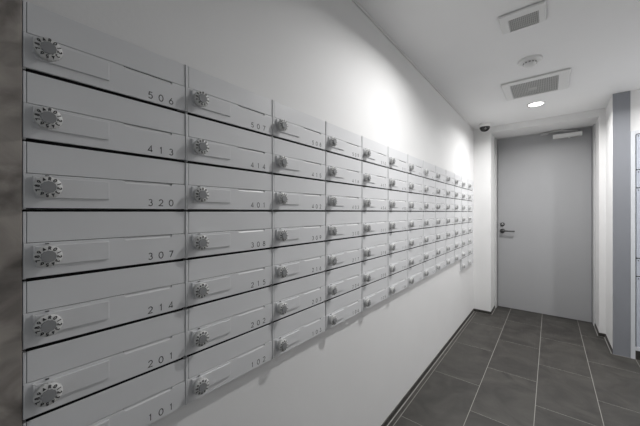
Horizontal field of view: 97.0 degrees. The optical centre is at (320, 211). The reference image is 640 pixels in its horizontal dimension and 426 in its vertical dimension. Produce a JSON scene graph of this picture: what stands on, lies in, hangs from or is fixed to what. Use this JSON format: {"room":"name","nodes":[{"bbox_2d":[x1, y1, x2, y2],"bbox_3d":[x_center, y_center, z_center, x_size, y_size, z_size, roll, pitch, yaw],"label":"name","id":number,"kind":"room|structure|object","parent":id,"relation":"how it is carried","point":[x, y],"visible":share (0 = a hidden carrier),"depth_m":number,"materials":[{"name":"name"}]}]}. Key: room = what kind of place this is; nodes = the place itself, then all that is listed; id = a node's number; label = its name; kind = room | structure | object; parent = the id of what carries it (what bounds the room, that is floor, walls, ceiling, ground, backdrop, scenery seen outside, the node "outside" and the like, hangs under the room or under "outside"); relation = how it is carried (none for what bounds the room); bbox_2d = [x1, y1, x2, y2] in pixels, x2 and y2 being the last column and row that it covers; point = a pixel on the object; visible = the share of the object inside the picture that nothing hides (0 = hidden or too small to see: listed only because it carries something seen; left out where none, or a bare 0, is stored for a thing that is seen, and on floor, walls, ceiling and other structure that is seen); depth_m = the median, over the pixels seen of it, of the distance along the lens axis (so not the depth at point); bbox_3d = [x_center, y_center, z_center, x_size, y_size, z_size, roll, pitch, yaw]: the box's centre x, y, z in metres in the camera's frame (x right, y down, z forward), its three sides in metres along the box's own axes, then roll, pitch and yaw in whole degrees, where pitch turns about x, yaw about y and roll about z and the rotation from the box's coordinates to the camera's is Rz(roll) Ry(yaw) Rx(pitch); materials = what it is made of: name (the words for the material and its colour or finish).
{"room":"apartment mail room","nodes":[
{"label":"apartment mail room","id":0,"kind":"room"},
{"bbox_2d":[0,0,21,425],"bbox_3d":[-1.150,0.102,-0.224,0.118,2.175,1.904,0,0,39],"label":"wall","id":1,"kind":"structure","parent":0,"point":[10,10],"depth_m":0.47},
{"bbox_2d":[22,0,473,425],"bbox_3d":[0.741,0.102,2.127,0.100,2.175,4.140,0,0,39],"label":"wall","id":2,"kind":"structure","parent":0,"point":[325,60],"depth_m":1.16,"materials":[{"name":"white paint"}]},
{"bbox_2d":[22,357,186,425],"bbox_3d":[-0.415,0.416,0.586,0.041,0.119,0.278,0,0,39],"label":"mailbox","id":3,"kind":"object","parent":2,"relation":"attached to","point":[142,399],"visible":1,"depth_m":0.60,"materials":[{"name":"grey metal"}]},
{"bbox_2d":[22,307,186,420],"bbox_3d":[-0.415,0.296,0.586,0.041,0.119,0.278,0,0,39],"label":"mailbox","id":4,"kind":"object","parent":2,"relation":"attached to","point":[63,371],"visible":1,"depth_m":0.56,"materials":[{"name":"grey metal"}]},
{"bbox_2d":[22,258,186,349],"bbox_3d":[-0.415,0.176,0.586,0.041,0.119,0.278,0,0,39],"label":"mailbox","id":5,"kind":"object","parent":2,"relation":"attached to","point":[57,307],"visible":1,"depth_m":0.56,"materials":[{"name":"grey metal"}]},
{"bbox_2d":[22,210,186,279],"bbox_3d":[-0.415,0.056,0.586,0.041,0.119,0.278,0,0,39],"label":"mailbox","id":6,"kind":"object","parent":2,"relation":"attached to","point":[54,242],"visible":1,"depth_m":0.56,"materials":[{"name":"grey metal"}]},
{"bbox_2d":[22,140,186,209],"bbox_3d":[-0.415,-0.064,0.586,0.041,0.119,0.278,0,0,39],"label":"mailbox","id":7,"kind":"object","parent":2,"relation":"attached to","point":[54,176],"visible":1,"depth_m":0.56,"materials":[{"name":"grey metal"}]},
{"bbox_2d":[22,70,186,161],"bbox_3d":[-0.415,-0.184,0.586,0.041,0.119,0.278,0,0,39],"label":"mailbox","id":8,"kind":"object","parent":2,"relation":"attached to","point":[54,111],"visible":1,"depth_m":0.56,"materials":[{"name":"grey metal"}]},
{"bbox_2d":[22,0,186,112],"bbox_3d":[-0.415,-0.304,0.586,0.041,0.119,0.278,0,0,39],"label":"mailbox","id":9,"kind":"object","parent":2,"relation":"attached to","point":[54,45],"visible":1,"depth_m":0.56,"materials":[{"name":"silver metal"}]},
{"bbox_2d":[184,322,272,403],"bbox_3d":[-0.240,0.416,0.803,0.041,0.119,0.278,0,0,39],"label":"mailbox","id":10,"kind":"object","parent":2,"relation":"attached to","point":[212,367],"visible":1,"depth_m":0.78,"materials":[{"name":"grey metal"}]},
{"bbox_2d":[184,285,272,354],"bbox_3d":[-0.240,0.296,0.803,0.041,0.119,0.278,0,0,39],"label":"mailbox","id":11,"kind":"object","parent":2,"relation":"attached to","point":[209,323],"visible":1,"depth_m":0.78,"materials":[{"name":"grey metal"}]},
{"bbox_2d":[184,247,272,306],"bbox_3d":[-0.240,0.176,0.803,0.041,0.119,0.278,0,0,39],"label":"mailbox","id":12,"kind":"object","parent":2,"relation":"attached to","point":[209,277],"visible":1,"depth_m":0.78,"materials":[{"name":"grey metal"}]},
{"bbox_2d":[184,210,272,258],"bbox_3d":[-0.240,0.056,0.803,0.041,0.119,0.278,0,0,39],"label":"mailbox","id":13,"kind":"object","parent":2,"relation":"attached to","point":[209,232],"visible":1,"depth_m":0.78,"materials":[{"name":"grey metal"}]},
{"bbox_2d":[184,162,272,209],"bbox_3d":[-0.240,-0.064,0.803,0.041,0.119,0.278,0,0,39],"label":"mailbox","id":14,"kind":"object","parent":2,"relation":"attached to","point":[209,187],"visible":1,"depth_m":0.78,"materials":[{"name":"grey metal"}]},
{"bbox_2d":[184,114,272,173],"bbox_3d":[-0.240,-0.184,0.803,0.041,0.119,0.278,0,0,39],"label":"mailbox","id":15,"kind":"object","parent":2,"relation":"attached to","point":[212,143],"visible":1,"depth_m":0.78,"materials":[{"name":"grey metal"}]},
{"bbox_2d":[184,66,272,135],"bbox_3d":[-0.240,-0.304,0.803,0.041,0.119,0.278,0,0,39],"label":"mailbox","id":16,"kind":"object","parent":2,"relation":"attached to","point":[209,97],"visible":1,"depth_m":0.78,"materials":[{"name":"grey metal"}]},
{"bbox_2d":[270,241,325,284],"bbox_3d":[-0.064,0.176,1.020,0.041,0.119,0.278,0,0,39],"label":"mailbox","id":17,"kind":"object","parent":2,"relation":"attached to","point":[293,261],"visible":0.98,"depth_m":1.00,"materials":[{"name":"grey metal"}]},
{"bbox_2d":[270,138,325,180],"bbox_3d":[-0.064,-0.184,1.020,0.041,0.119,0.278,0,0,39],"label":"mailbox","id":18,"kind":"object","parent":2,"relation":"attached to","point":[291,159],"visible":0.99,"depth_m":1.00,"materials":[{"name":"grey metal"}]},
{"bbox_2d":[270,100,325,150],"bbox_3d":[-0.064,-0.304,1.020,0.041,0.119,0.278,0,0,39],"label":"mailbox","id":19,"kind":"object","parent":2,"relation":"attached to","point":[292,125],"visible":0.98,"depth_m":1.00,"materials":[{"name":"grey metal"}]},
{"bbox_2d":[271,301,325,357],"bbox_3d":[-0.064,0.416,1.020,0.041,0.119,0.278,0,0,39],"label":"mailbox","id":20,"kind":"object","parent":2,"relation":"attached to","point":[290,331],"visible":0.98,"depth_m":1.00,"materials":[{"name":"grey metal"}]},
{"bbox_2d":[271,271,325,320],"bbox_3d":[-0.064,0.296,1.020,0.041,0.119,0.278,0,0,39],"label":"mailbox","id":21,"kind":"object","parent":2,"relation":"attached to","point":[291,296],"visible":0.98,"depth_m":1.00,"materials":[{"name":"grey metal"}]},
{"bbox_2d":[271,211,325,246],"bbox_3d":[-0.064,0.056,1.020,0.041,0.119,0.278,0,0,39],"label":"mailbox","id":22,"kind":"object","parent":2,"relation":"attached to","point":[289,227],"visible":0.99,"depth_m":1.00,"materials":[{"name":"grey metal"}]},
{"bbox_2d":[273,174,325,210],"bbox_3d":[-0.064,-0.064,1.020,0.041,0.119,0.278,0,0,39],"label":"mailbox","id":23,"kind":"object","parent":2,"relation":"attached to","point":[289,193],"visible":0.97,"depth_m":1.00,"materials":[{"name":"grey metal"}]},
{"bbox_2d":[324,262,361,300],"bbox_3d":[0.111,0.296,1.236,0.041,0.119,0.278,0,0,39],"label":"mailbox","id":24,"kind":"object","parent":2,"relation":"attached to","point":[343,279],"visible":0.97,"depth_m":1.22,"materials":[{"name":"grey metal"}]},
{"bbox_2d":[324,236,361,270],"bbox_3d":[0.111,0.176,1.236,0.041,0.119,0.278,0,0,39],"label":"mailbox","id":25,"kind":"object","parent":2,"relation":"attached to","point":[340,252],"visible":0.98,"depth_m":1.22,"materials":[{"name":"grey metal"}]},
{"bbox_2d":[324,211,361,240],"bbox_3d":[0.111,0.056,1.236,0.041,0.119,0.278,0,0,39],"label":"mailbox","id":26,"kind":"object","parent":2,"relation":"attached to","point":[339,224],"visible":0.99,"depth_m":1.22,"materials":[{"name":"grey metal"}]},
{"bbox_2d":[324,181,361,210],"bbox_3d":[0.111,-0.064,1.236,0.041,0.119,0.278,0,0,39],"label":"mailbox","id":27,"kind":"object","parent":2,"relation":"attached to","point":[339,196],"visible":0.98,"depth_m":1.22,"materials":[{"name":"grey metal"}]},
{"bbox_2d":[324,152,361,185],"bbox_3d":[0.111,-0.184,1.236,0.041,0.119,0.278,0,0,39],"label":"mailbox","id":28,"kind":"object","parent":2,"relation":"attached to","point":[339,169],"visible":0.96,"depth_m":1.22,"materials":[{"name":"grey metal"}]},
{"bbox_2d":[324,122,361,160],"bbox_3d":[0.111,-0.304,1.236,0.041,0.119,0.278,0,0,39],"label":"mailbox","id":29,"kind":"object","parent":2,"relation":"attached to","point":[340,141],"visible":0.98,"depth_m":1.22,"materials":[{"name":"grey metal"}]},
{"bbox_2d":[325,287,361,329],"bbox_3d":[0.111,0.416,1.236,0.041,0.119,0.278,0,0,39],"label":"mailbox","id":30,"kind":"object","parent":2,"relation":"attached to","point":[340,308],"visible":0.96,"depth_m":1.22,"materials":[{"name":"grey metal"}]},
{"bbox_2d":[360,255,388,285],"bbox_3d":[0.287,0.296,1.453,0.041,0.119,0.278,0,0,39],"label":"mailbox","id":31,"kind":"object","parent":2,"relation":"attached to","point":[373,269],"visible":0.94,"depth_m":1.45,"materials":[{"name":"grey metal"}]},
{"bbox_2d":[360,233,388,260],"bbox_3d":[0.287,0.176,1.453,0.041,0.119,0.278,0,0,39],"label":"mailbox","id":32,"kind":"object","parent":2,"relation":"attached to","point":[373,245],"visible":0.99,"depth_m":1.45,"materials":[{"name":"grey metal"}]},
{"bbox_2d":[360,211,388,235],"bbox_3d":[0.287,0.056,1.453,0.041,0.119,0.278,0,0,39],"label":"mailbox","id":33,"kind":"object","parent":2,"relation":"attached to","point":[373,222],"visible":0.99,"depth_m":1.45,"materials":[{"name":"grey metal"}]},
{"bbox_2d":[360,186,388,210],"bbox_3d":[0.287,-0.064,1.453,0.041,0.119,0.278,0,0,39],"label":"mailbox","id":34,"kind":"object","parent":2,"relation":"attached to","point":[373,199],"visible":0.98,"depth_m":1.44,"materials":[{"name":"grey metal"}]},
{"bbox_2d":[360,161,388,188],"bbox_3d":[0.287,-0.184,1.453,0.041,0.119,0.278,0,0,39],"label":"mailbox","id":35,"kind":"object","parent":2,"relation":"attached to","point":[374,176],"visible":0.98,"depth_m":1.45,"materials":[{"name":"grey metal"}]},
{"bbox_2d":[360,136,388,167],"bbox_3d":[0.287,-0.304,1.453,0.041,0.119,0.278,0,0,39],"label":"mailbox","id":36,"kind":"object","parent":2,"relation":"attached to","point":[373,152],"visible":0.94,"depth_m":1.45,"materials":[{"name":"grey metal"}]},
{"bbox_2d":[361,277,388,310],"bbox_3d":[0.287,0.416,1.453,0.041,0.119,0.278,0,0,39],"label":"mailbox","id":37,"kind":"object","parent":2,"relation":"attached to","point":[377,291],"visible":0.97,"depth_m":1.45,"materials":[{"name":"grey metal"}]},
{"bbox_2d":[386,211,407,232],"bbox_3d":[0.462,0.056,1.670,0.041,0.119,0.278,0,0,39],"label":"mailbox","id":38,"kind":"object","parent":2,"relation":"attached to","point":[398,220],"visible":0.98,"depth_m":1.67,"materials":[{"name":"grey metal"}]},
{"bbox_2d":[386,189,407,210],"bbox_3d":[0.462,-0.064,1.670,0.041,0.119,0.278,0,0,39],"label":"mailbox","id":39,"kind":"object","parent":2,"relation":"attached to","point":[398,200],"visible":0.97,"depth_m":1.67,"materials":[{"name":"grey metal"}]},
{"bbox_2d":[386,147,407,172],"bbox_3d":[0.462,-0.304,1.670,0.041,0.119,0.278,0,0,39],"label":"mailbox","id":40,"kind":"object","parent":2,"relation":"attached to","point":[398,161],"visible":0.96,"depth_m":1.67,"materials":[{"name":"grey metal"}]},
{"bbox_2d":[387,269,407,296],"bbox_3d":[0.462,0.416,1.670,0.041,0.119,0.278,0,0,39],"label":"mailbox","id":41,"kind":"object","parent":2,"relation":"attached to","point":[398,281],"visible":0.94,"depth_m":1.67,"materials":[{"name":"grey metal"}]},
{"bbox_2d":[387,250,407,274],"bbox_3d":[0.462,0.296,1.670,0.041,0.119,0.278,0,0,39],"label":"mailbox","id":42,"kind":"object","parent":2,"relation":"attached to","point":[398,261],"visible":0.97,"depth_m":1.67,"materials":[{"name":"grey metal"}]},
{"bbox_2d":[387,169,407,191],"bbox_3d":[0.462,-0.184,1.670,0.041,0.119,0.278,0,0,39],"label":"mailbox","id":43,"kind":"object","parent":2,"relation":"attached to","point":[398,181],"visible":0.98,"depth_m":1.67,"materials":[{"name":"grey metal"}]},
{"bbox_2d":[388,230,407,253],"bbox_3d":[0.462,0.176,1.670,0.041,0.119,0.278,0,0,39],"label":"mailbox","id":44,"kind":"object","parent":2,"relation":"attached to","point":[398,240],"visible":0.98,"depth_m":1.67,"materials":[{"name":"grey metal"}]},
{"bbox_2d":[352,0,473,129],"bbox_3d":[0.659,-0.980,1.938,0.009,0.010,3.738,0,0,39],"label":"trim","id":45,"kind":"structure","parent":2,"relation":"attached to","point":[354,1],"depth_m":1.72,"materials":[{"name":"white paint"}]},
{"bbox_2d":[406,245,423,267],"bbox_3d":[0.637,0.296,1.887,0.041,0.119,0.278,0,0,39],"label":"mailbox","id":46,"kind":"object","parent":2,"relation":"attached to","point":[415,254],"visible":0.98,"depth_m":1.88,"materials":[{"name":"grey metal"}]},
{"bbox_2d":[406,228,423,248],"bbox_3d":[0.637,0.176,1.887,0.041,0.119,0.278,0,0,39],"label":"mailbox","id":47,"kind":"object","parent":2,"relation":"attached to","point":[415,236],"visible":0.98,"depth_m":1.88,"materials":[{"name":"grey metal"}]},
{"bbox_2d":[406,211,423,229],"bbox_3d":[0.637,0.056,1.887,0.041,0.119,0.278,0,0,39],"label":"mailbox","id":48,"kind":"object","parent":2,"relation":"attached to","point":[415,218],"visible":0.99,"depth_m":1.88,"materials":[{"name":"grey metal"}]},
{"bbox_2d":[406,192,423,210],"bbox_3d":[0.637,-0.064,1.887,0.041,0.119,0.278,0,0,39],"label":"mailbox","id":49,"kind":"object","parent":2,"relation":"attached to","point":[415,201],"visible":0.97,"depth_m":1.88,"materials":[{"name":"grey metal"}]},
{"bbox_2d":[407,263,423,286],"bbox_3d":[0.637,0.416,1.887,0.041,0.119,0.278,0,0,39],"label":"mailbox","id":50,"kind":"object","parent":2,"relation":"attached to","point":[416,272],"visible":0.97,"depth_m":1.88,"materials":[{"name":"grey metal"}]},
{"bbox_2d":[408,174,423,193],"bbox_3d":[0.637,-0.184,1.887,0.041,0.119,0.278,0,0,39],"label":"mailbox","id":51,"kind":"object","parent":2,"relation":"attached to","point":[415,183],"visible":0.98,"depth_m":1.88,"materials":[{"name":"silver metal"}]},
{"bbox_2d":[408,155,423,176],"bbox_3d":[0.637,-0.304,1.887,0.041,0.119,0.278,0,0,39],"label":"mailbox","id":52,"kind":"object","parent":2,"relation":"attached to","point":[415,165],"visible":0.93,"depth_m":1.88,"materials":[{"name":"silver metal"}]},
{"bbox_2d":[381,309,474,425],"bbox_3d":[0.659,1.175,1.936,0.012,0.031,3.740,0,0,39],"label":"baseboard","id":53,"kind":"structure","parent":2,"relation":"attached to","point":[409,393],"depth_m":2.00,"materials":[{"name":"plastic"}]},
{"bbox_2d":[422,258,435,277],"bbox_3d":[0.813,0.416,2.104,0.041,0.119,0.278,0,0,39],"label":"mailbox","id":54,"kind":"object","parent":2,"relation":"attached to","point":[429,265],"visible":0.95,"depth_m":2.10,"materials":[{"name":"silver metal"}]},
{"bbox_2d":[422,242,435,260],"bbox_3d":[0.813,0.296,2.104,0.041,0.119,0.278,0,0,39],"label":"mailbox","id":55,"kind":"object","parent":2,"relation":"attached to","point":[429,249],"visible":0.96,"depth_m":2.10,"materials":[{"name":"silver metal"}]},
{"bbox_2d":[422,227,435,244],"bbox_3d":[0.813,0.176,2.104,0.041,0.119,0.278,0,0,39],"label":"mailbox","id":56,"kind":"object","parent":2,"relation":"attached to","point":[429,232],"visible":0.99,"depth_m":2.10,"materials":[{"name":"silver metal"}]},
{"bbox_2d":[422,211,435,227],"bbox_3d":[0.813,0.056,2.104,0.041,0.119,0.278,0,0,39],"label":"mailbox","id":57,"kind":"object","parent":2,"relation":"attached to","point":[429,216],"visible":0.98,"depth_m":2.10,"materials":[{"name":"silver metal"}]},
{"bbox_2d":[422,194,435,210],"bbox_3d":[0.813,-0.064,2.104,0.041,0.119,0.278,0,0,39],"label":"mailbox","id":58,"kind":"object","parent":2,"relation":"attached to","point":[429,201],"visible":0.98,"depth_m":2.10,"materials":[{"name":"silver metal"}]},
{"bbox_2d":[422,161,435,179],"bbox_3d":[0.813,-0.304,2.104,0.041,0.119,0.278,0,0,39],"label":"mailbox","id":59,"kind":"object","parent":2,"relation":"attached to","point":[429,169],"visible":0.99,"depth_m":2.10,"materials":[{"name":"silver metal"}]},
{"bbox_2d":[423,178,435,195],"bbox_3d":[0.813,-0.184,2.104,0.041,0.119,0.278,0,0,39],"label":"mailbox","id":60,"kind":"object","parent":2,"relation":"attached to","point":[429,185],"visible":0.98,"depth_m":2.10,"materials":[{"name":"silver metal"}]},
{"bbox_2d":[434,225,445,240],"bbox_3d":[0.988,0.176,2.321,0.041,0.119,0.278,0,0,39],"label":"mailbox","id":61,"kind":"object","parent":2,"relation":"attached to","point":[440,230],"visible":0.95,"depth_m":2.31,"materials":[{"name":"silver metal"}]},
{"bbox_2d":[434,211,445,225],"bbox_3d":[0.988,0.056,2.321,0.041,0.119,0.278,0,0,39],"label":"mailbox","id":62,"kind":"object","parent":2,"relation":"attached to","point":[440,215],"visible":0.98,"depth_m":2.31,"materials":[{"name":"silver metal"}]},
{"bbox_2d":[434,166,445,182],"bbox_3d":[0.988,-0.304,2.321,0.041,0.119,0.278,0,0,39],"label":"mailbox","id":63,"kind":"object","parent":2,"relation":"attached to","point":[440,172],"visible":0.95,"depth_m":2.31,"materials":[{"name":"silver metal"}]},
{"bbox_2d":[435,254,445,271],"bbox_3d":[0.988,0.416,2.321,0.041,0.119,0.278,0,0,39],"label":"mailbox","id":64,"kind":"object","parent":2,"relation":"attached to","point":[440,260],"visible":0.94,"depth_m":2.31,"materials":[{"name":"silver metal"}]},
{"bbox_2d":[436,239,445,256],"bbox_3d":[0.988,0.296,2.321,0.041,0.119,0.278,0,0,39],"label":"mailbox","id":65,"kind":"object","parent":2,"relation":"attached to","point":[440,245],"visible":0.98,"depth_m":2.31,"materials":[{"name":"silver metal"}]},
{"bbox_2d":[436,196,445,210],"bbox_3d":[0.988,-0.064,2.321,0.041,0.119,0.278,0,0,39],"label":"mailbox","id":66,"kind":"object","parent":2,"relation":"attached to","point":[440,201],"visible":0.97,"depth_m":2.31,"materials":[{"name":"silver metal"}]},
{"bbox_2d":[436,181,445,196],"bbox_3d":[0.988,-0.184,2.321,0.041,0.119,0.278,0,0,39],"label":"mailbox","id":67,"kind":"object","parent":2,"relation":"attached to","point":[440,187],"visible":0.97,"depth_m":2.31,"materials":[{"name":"silver metal"}]},
{"bbox_2d":[445,250,454,266],"bbox_3d":[1.164,0.416,2.537,0.041,0.119,0.278,0,0,39],"label":"mailbox","id":68,"kind":"object","parent":2,"relation":"attached to","point":[450,256],"visible":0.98,"depth_m":2.54,"materials":[{"name":"silver metal"}]},
{"bbox_2d":[445,237,454,252],"bbox_3d":[1.164,0.296,2.537,0.041,0.119,0.278,0,0,39],"label":"mailbox","id":69,"kind":"object","parent":2,"relation":"attached to","point":[450,242],"visible":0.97,"depth_m":2.54,"materials":[{"name":"silver metal"}]},
{"bbox_2d":[445,224,454,238],"bbox_3d":[1.164,0.176,2.537,0.041,0.119,0.278,0,0,39],"label":"mailbox","id":70,"kind":"object","parent":2,"relation":"attached to","point":[450,229],"visible":0.97,"depth_m":2.54,"materials":[{"name":"silver metal"}]},
{"bbox_2d":[445,211,454,224],"bbox_3d":[1.164,0.056,2.537,0.041,0.119,0.278,0,0,39],"label":"mailbox","id":71,"kind":"object","parent":2,"relation":"attached to","point":[450,215],"visible":0.96,"depth_m":2.54,"materials":[{"name":"silver metal"}]},
{"bbox_2d":[445,197,454,210],"bbox_3d":[1.164,-0.064,2.537,0.041,0.119,0.278,0,0,39],"label":"mailbox","id":72,"kind":"object","parent":2,"relation":"attached to","point":[450,202],"visible":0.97,"depth_m":2.54,"materials":[{"name":"silver metal"}]},
{"bbox_2d":[445,170,454,185],"bbox_3d":[1.164,-0.304,2.537,0.041,0.119,0.278,0,0,39],"label":"mailbox","id":73,"kind":"object","parent":2,"relation":"attached to","point":[450,176],"visible":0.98,"depth_m":2.54,"materials":[{"name":"silver metal"}]},
{"bbox_2d":[446,184,454,197],"bbox_3d":[1.164,-0.184,2.537,0.041,0.119,0.278,0,0,39],"label":"mailbox","id":74,"kind":"object","parent":2,"relation":"attached to","point":[450,190],"visible":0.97,"depth_m":2.54,"materials":[{"name":"silver metal"}]},
{"bbox_2d":[453,211,461,223],"bbox_3d":[1.339,0.056,2.754,0.041,0.119,0.278,0,0,39],"label":"mailbox","id":75,"kind":"object","parent":2,"relation":"attached to","point":[458,215],"visible":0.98,"depth_m":2.76,"materials":[{"name":"silver metal"}]},
{"bbox_2d":[453,186,461,198],"bbox_3d":[1.339,-0.184,2.754,0.041,0.119,0.278,0,0,39],"label":"mailbox","id":76,"kind":"object","parent":2,"relation":"attached to","point":[458,191],"visible":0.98,"depth_m":2.76,"materials":[{"name":"silver metal"}]},
{"bbox_2d":[453,174,461,186],"bbox_3d":[1.339,-0.304,2.754,0.041,0.119,0.278,0,0,39],"label":"mailbox","id":77,"kind":"object","parent":2,"relation":"attached to","point":[458,179],"visible":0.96,"depth_m":2.76,"materials":[{"name":"silver metal"}]},
{"bbox_2d":[454,223,461,235],"bbox_3d":[1.339,0.176,2.754,0.041,0.119,0.278,0,0,39],"label":"mailbox","id":78,"kind":"object","parent":2,"relation":"attached to","point":[458,227],"visible":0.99,"depth_m":2.76,"materials":[{"name":"silver metal"}]},
{"bbox_2d":[455,247,461,261],"bbox_3d":[1.339,0.416,2.754,0.041,0.119,0.278,0,0,39],"label":"mailbox","id":79,"kind":"object","parent":2,"relation":"attached to","point":[458,252],"visible":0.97,"depth_m":2.76,"materials":[{"name":"silver metal"}]},
{"bbox_2d":[455,235,461,248],"bbox_3d":[1.339,0.296,2.754,0.041,0.119,0.278,0,0,39],"label":"mailbox","id":80,"kind":"object","parent":2,"relation":"attached to","point":[458,239],"visible":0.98,"depth_m":2.76,"materials":[{"name":"silver metal"}]},
{"bbox_2d":[455,199,461,210],"bbox_3d":[1.339,-0.064,2.754,0.041,0.119,0.278,0,0,39],"label":"mailbox","id":81,"kind":"object","parent":2,"relation":"attached to","point":[458,203],"visible":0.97,"depth_m":2.76,"materials":[{"name":"silver metal"}]},
{"bbox_2d":[460,256,467,269],"bbox_3d":[1.515,0.536,2.971,0.041,0.119,0.278,0,0,39],"label":"mailbox","id":82,"kind":"object","parent":2,"relation":"attached to","point":[464,261],"visible":0.99,"depth_m":2.92,"materials":[{"name":"silver metal"}]},
{"bbox_2d":[460,222,467,234],"bbox_3d":[1.515,0.176,2.971,0.041,0.119,0.278,0,0,39],"label":"mailbox","id":83,"kind":"object","parent":2,"relation":"attached to","point":[464,225],"visible":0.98,"depth_m":2.96,"materials":[{"name":"silver metal"}]},
{"bbox_2d":[460,211,467,222],"bbox_3d":[1.515,0.056,2.971,0.041,0.119,0.278,0,0,39],"label":"mailbox","id":84,"kind":"object","parent":2,"relation":"attached to","point":[464,213],"visible":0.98,"depth_m":2.96,"materials":[{"name":"silver metal"}]},
{"bbox_2d":[460,188,467,199],"bbox_3d":[1.515,-0.184,2.971,0.041,0.119,0.278,0,0,39],"label":"mailbox","id":85,"kind":"object","parent":2,"relation":"attached to","point":[464,191],"visible":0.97,"depth_m":2.96,"materials":[{"name":"silver metal"}]},
{"bbox_2d":[460,177,467,188],"bbox_3d":[1.515,-0.304,2.971,0.041,0.119,0.278,0,0,39],"label":"mailbox","id":86,"kind":"object","parent":2,"relation":"attached to","point":[464,180],"visible":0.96,"depth_m":2.96,"materials":[{"name":"silver metal"}]},
{"bbox_2d":[462,245,467,257],"bbox_3d":[1.515,0.416,2.971,0.041,0.119,0.278,0,0,39],"label":"mailbox","id":87,"kind":"object","parent":2,"relation":"attached to","point":[464,248],"visible":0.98,"depth_m":2.96,"materials":[{"name":"silver metal"}]},
{"bbox_2d":[462,234,467,245],"bbox_3d":[1.515,0.296,2.971,0.041,0.119,0.278,0,0,39],"label":"mailbox","id":88,"kind":"object","parent":2,"relation":"attached to","point":[464,236],"visible":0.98,"depth_m":2.97,"materials":[{"name":"silver metal"}]},
{"bbox_2d":[462,200,467,210],"bbox_3d":[1.515,-0.064,2.971,0.041,0.119,0.278,0,0,39],"label":"mailbox","id":89,"kind":"object","parent":2,"relation":"attached to","point":[464,202],"visible":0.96,"depth_m":2.96,"materials":[{"name":"silver metal"}]},
{"bbox_2d":[356,0,639,128],"bbox_3d":[0.880,-1.035,0.819,1.962,0.100,6.280,0,0,39],"label":"ceiling","id":90,"kind":"structure","parent":0,"point":[461,47],"depth_m":1.71,"materials":[{"name":"paint"}]},
{"bbox_2d":[479,122,490,131],"bbox_3d":[1.837,-0.941,3.176,0.116,0.088,0.116,0,0,39],"label":"dome camera","id":91,"kind":"object","parent":90,"relation":"attached to","point":[483,127],"visible":1,"depth_m":3.14,"materials":[{"name":"white plastic"}]},
{"bbox_2d":[498,0,546,33],"bbox_3d":[1.022,-0.979,1.437,0.191,0.012,0.170,0,0,39],"label":"ceiling vent","id":92,"kind":"object","parent":90,"relation":"in","point":[534,14],"visible":1,"depth_m":1.43,"materials":[{"name":"white plastic"}]},
{"bbox_2d":[508,11,538,31],"bbox_3d":[1.041,-0.976,1.453,0.122,0.003,0.116,0,0,39],"label":"grille","id":93,"kind":"object","parent":92,"relation":"attached to","point":[530,18],"depth_m":1.45,"materials":[{"name":"grey plastic"}]},
{"bbox_2d":[518,55,542,67],"bbox_3d":[1.358,-0.965,1.840,0.132,0.040,0.132,0,0,39],"label":"smoke detector","id":94,"kind":"object","parent":90,"relation":"attached to","point":[529,61],"visible":1,"depth_m":1.81,"materials":[{"name":"white plastic"}]},
{"bbox_2d":[501,68,570,100],"bbox_3d":[1.672,-0.978,2.214,0.410,0.014,0.395,0,0,39],"label":"ceiling vent","id":95,"kind":"object","parent":90,"relation":"in","point":[558,80],"visible":1,"depth_m":2.19,"materials":[{"name":"white plastic"}]},
{"bbox_2d":[510,75,558,98],"bbox_3d":[1.677,-0.976,2.228,0.292,0.003,0.313,0,0,39],"label":"grille","id":96,"kind":"object","parent":95,"relation":"attached to","point":[550,83],"depth_m":2.22,"materials":[{"name":"grey plastic"}]},
{"bbox_2d":[527,101,544,106],"bbox_3d":[1.967,-0.983,2.589,0.136,0.005,0.136,0,0,39],"label":"recessed light","id":97,"kind":"object","parent":90,"relation":"in","point":[538,103],"visible":1,"depth_m":2.59,"materials":[{"name":"white plastic"}]},
{"bbox_2d":[388,306,639,425],"bbox_3d":[0.880,1.240,0.819,1.962,0.100,6.280,0,0,39],"label":"floor","id":98,"kind":"structure","parent":0,"point":[508,366],"depth_m":2.02,"materials":[{"name":"tile"}]},
{"bbox_2d":[630,130,639,359],"bbox_3d":[2.837,0.268,2.270,0.536,1.844,0.362,0,0,39],"label":"locker","id":99,"kind":"object","parent":98,"relation":"on","point":[634,135],"visible":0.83,"depth_m":2.29,"materials":[{"name":"metal"}]},
{"bbox_2d":[474,108,605,333],"bbox_3d":[2.495,0.102,3.172,1.312,2.175,0.490,0,0,39],"label":"wall","id":100,"kind":"structure","parent":0,"point":[483,141],"depth_m":3.28,"materials":[{"name":"white paint"}]},
{"bbox_2d":[474,306,604,336],"bbox_3d":[2.353,1.175,3.147,1.108,0.031,0.288,0,0,39],"label":"baseboard","id":101,"kind":"structure","parent":100,"relation":"attached to","point":[494,308],"depth_m":3.29,"materials":[{"name":"tile"}]},
{"bbox_2d":[494,124,594,325],"bbox_3d":[2.546,0.138,3.279,0.900,2.105,0.160,0,0,39],"label":"door","id":102,"kind":"structure","parent":100,"relation":"in","point":[544,186],"depth_m":3.27,"materials":[{"name":"grey paint"}]},
{"bbox_2d":[541,129,581,138],"bbox_3d":[2.669,-0.860,3.149,0.357,0.092,0.107,0,0,39],"label":"door closer","id":103,"kind":"object","parent":102,"relation":"attached to","point":[576,133],"depth_m":3.12,"materials":[{"name":"white metal"}]},
{"bbox_2d":[606,95,612,348],"bbox_3d":[2.612,0.102,2.498,0.098,2.175,0.410,0,0,39],"label":"wall","id":104,"kind":"structure","parent":0,"point":[609,108],"depth_m":2.51,"materials":[{"name":"white paint"}]},
{"bbox_2d":[613,91,629,357],"bbox_3d":[2.480,0.102,2.337,0.101,2.175,0.006,0,0,39],"label":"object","id":105,"kind":"structure","parent":104,"relation":"attached to","point":[621,101],"depth_m":2.33,"materials":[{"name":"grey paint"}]},
{"bbox_2d":[630,89,639,131],"bbox_3d":[2.861,-0.820,2.297,0.542,0.330,0.410,0,0,39],"label":"wall","id":106,"kind":"structure","parent":0,"point":[634,94],"depth_m":2.29,"materials":[{"name":"white paint"}]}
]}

